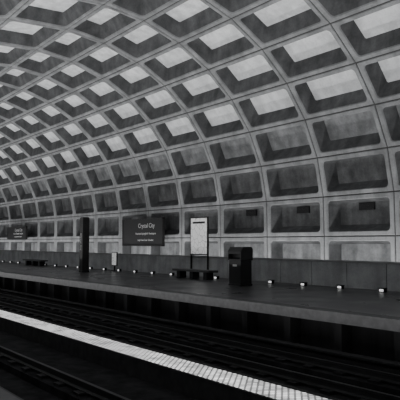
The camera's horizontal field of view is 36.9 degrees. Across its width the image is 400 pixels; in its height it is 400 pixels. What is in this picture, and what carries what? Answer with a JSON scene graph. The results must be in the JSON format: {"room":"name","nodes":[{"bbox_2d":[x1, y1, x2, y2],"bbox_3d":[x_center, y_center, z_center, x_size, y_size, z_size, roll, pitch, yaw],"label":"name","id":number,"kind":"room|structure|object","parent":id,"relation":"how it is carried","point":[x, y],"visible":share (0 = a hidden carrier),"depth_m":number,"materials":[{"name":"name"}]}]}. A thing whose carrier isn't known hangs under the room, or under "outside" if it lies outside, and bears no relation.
{"room":"metro station","nodes":[
{"label":"metro station","id":0,"kind":"room"},
{"bbox_2d":[0,388,19,399],"bbox_3d":[-19.447,4.112,25.190,5.520,1.300,87.000,3,-5,-37],"label":"platform","id":1,"kind":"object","parent":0,"point":[4,395],"depth_m":6.58,"materials":[{"name":"concrete"}]},
{"bbox_2d":[0,295,388,399],"bbox_3d":[-13.600,5.216,29.492,10.878,0.300,87.000,3,-5,-37],"label":"trackbed","id":2,"kind":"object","parent":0,"point":[122,384],"visible":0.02,"depth_m":13.28,"materials":[{"name":"concrete"}]},
{"bbox_2d":[0,346,130,399],"bbox_3d":[-15.749,4.714,27.918,2.378,0.480,87.000,3,-5,-37],"label":"railway track","id":3,"kind":"object","parent":2,"relation":"on","point":[65,386],"visible":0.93,"depth_m":12.17,"materials":[{"name":"metal"}]},
{"bbox_2d":[0,309,341,399],"bbox_3d":[-13.227,4.876,29.796,0.910,0.420,87.000,3,-5,-37],"label":"light strip","id":4,"kind":"object","parent":2,"relation":"on","point":[198,380],"visible":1,"depth_m":13.00,"materials":[{"name":"grey"}]},
{"bbox_2d":[0,288,399,399],"bbox_3d":[-11.285,4.947,31.245,2.328,0.480,87.000,3,-5,-37],"label":"railway track","id":5,"kind":"object","parent":2,"relation":"on","point":[324,376],"visible":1,"depth_m":15.13,"materials":[{"name":"metal"}]},
{"bbox_2d":[0,0,399,261],"bbox_3d":[-12.176,-1.299,30.053,23.664,12.972,91.000,3,-5,-37],"label":"ceiling","id":6,"kind":"structure","parent":0,"point":[112,112],"depth_m":27.94,"materials":[{"name":"concrete"}]},
{"bbox_2d":[7,226,28,239],"bbox_3d":[-16.180,2.971,53.591,0.490,1.150,4.650,3,-5,-37],"label":"name sign","id":7,"kind":"object","parent":6,"relation":"attached to","point":[13,233],"visible":1,"depth_m":53.21,"materials":[{"name":"black metal"}]},
{"bbox_2d":[122,218,164,245],"bbox_3d":[-3.357,1.970,36.461,0.490,1.650,4.650,3,-5,-37],"label":"name sign","id":8,"kind":"object","parent":6,"relation":"attached to","point":[148,231],"visible":1,"depth_m":36.10,"materials":[{"name":"black metal"}]},
{"bbox_2d":[246,210,256,215],"bbox_3d":[2.593,0.647,29.845,0.090,0.277,0.747,3,-5,-37],"label":"ceiling vent","id":9,"kind":"object","parent":6,"relation":"in","point":[248,212],"depth_m":29.84,"materials":[{"name":"black metal"}]},
{"bbox_2d":[297,206,309,213],"bbox_3d":[4.693,0.447,27.042,0.090,0.304,0.738,3,-5,-37],"label":"ceiling vent","id":10,"kind":"object","parent":6,"relation":"in","point":[305,209],"depth_m":27.02,"materials":[{"name":"black metal"}]},
{"bbox_2d":[359,202,374,209],"bbox_3d":[6.777,0.252,24.260,0.090,0.300,0.744,3,-5,-37],"label":"ceiling vent","id":11,"kind":"object","parent":6,"relation":"in","point":[362,206],"depth_m":24.23,"materials":[{"name":"black metal"}]},
{"bbox_2d":[0,261,399,374],"bbox_3d":[-6.830,4.771,34.596,8.026,1.300,87.000,3,-5,-37],"label":"platform","id":12,"kind":"structure","parent":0,"point":[365,322],"depth_m":19.27,"materials":[{"name":"concrete"}]},
{"bbox_2d":[23,259,47,265],"bbox_3d":[-11.922,4.516,43.314,0.530,0.430,3.500,3,-5,-37],"label":"bench","id":13,"kind":"object","parent":12,"relation":"on","point":[34,262],"visible":0.93,"depth_m":43.18,"materials":[{"name":"stone"}]},
{"bbox_2d":[79,217,89,272],"bbox_3d":[-6.504,2.512,33.751,0.440,3.090,0.440,3,-5,-37],"label":"pylon","id":14,"kind":"object","parent":12,"relation":"on","point":[84,221],"visible":1,"depth_m":33.59,"materials":[{"name":"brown metal"}]},
{"bbox_2d":[111,252,117,270],"bbox_3d":[-5.035,3.624,35.395,0.300,1.100,0.600,3,-5,-37],"label":"stand","id":15,"kind":"object","parent":12,"relation":"on","point":[114,254],"visible":0.95,"depth_m":35.29,"materials":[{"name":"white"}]},
{"bbox_2d":[112,253,115,264],"bbox_3d":[-5.067,3.473,35.381,0.010,0.720,0.520,3,-5,-37],"label":"poster","id":16,"kind":"object","parent":15,"relation":"attached to","point":[113,254],"depth_m":35.37,"materials":[{"name":"white paper"}]},
{"bbox_2d":[2,260,386,292],"bbox_3d":[-9.538,4.512,41.230,0.180,0.145,70.830,3,-5,-37],"label":"lamps","id":17,"kind":"object","parent":12,"relation":"on","point":[383,290],"visible":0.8,"depth_m":27.38,"materials":[{"name":"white glass"}]},
{"bbox_2d":[172,268,217,279],"bbox_3d":[-0.262,3.424,27.750,0.530,0.430,2.905,3,-5,-37],"label":"bench","id":18,"kind":"object","parent":12,"relation":"on","point":[181,272],"visible":1,"depth_m":27.61,"materials":[{"name":"stone"}]},
{"bbox_2d":[190,217,208,269],"bbox_3d":[-0.045,2.305,29.589,0.140,2.920,1.400,3,-5,-37],"label":"display","id":19,"kind":"object","parent":12,"relation":"on","point":[199,226],"visible":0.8,"depth_m":29.55,"materials":[{"name":"dark bronze"},{"name":"paper"},{"name":"glass"}]},
{"bbox_2d":[0,250,399,291],"bbox_3d":[-4.778,3.732,36.206,0.260,1.000,87.000,3,-5,-37],"label":"wall","id":20,"kind":"structure","parent":12,"relation":"on","point":[374,275],"depth_m":25.83,"materials":[{"name":"concrete"}]},
{"bbox_2d":[228,247,252,285],"bbox_3d":[1.581,2.593,23.545,0.640,1.500,0.800,3,-5,-37],"label":"trash bin","id":21,"kind":"object","parent":12,"relation":"on","point":[240,259],"visible":1,"depth_m":23.30,"materials":[{"name":"black metal"}]}
]}

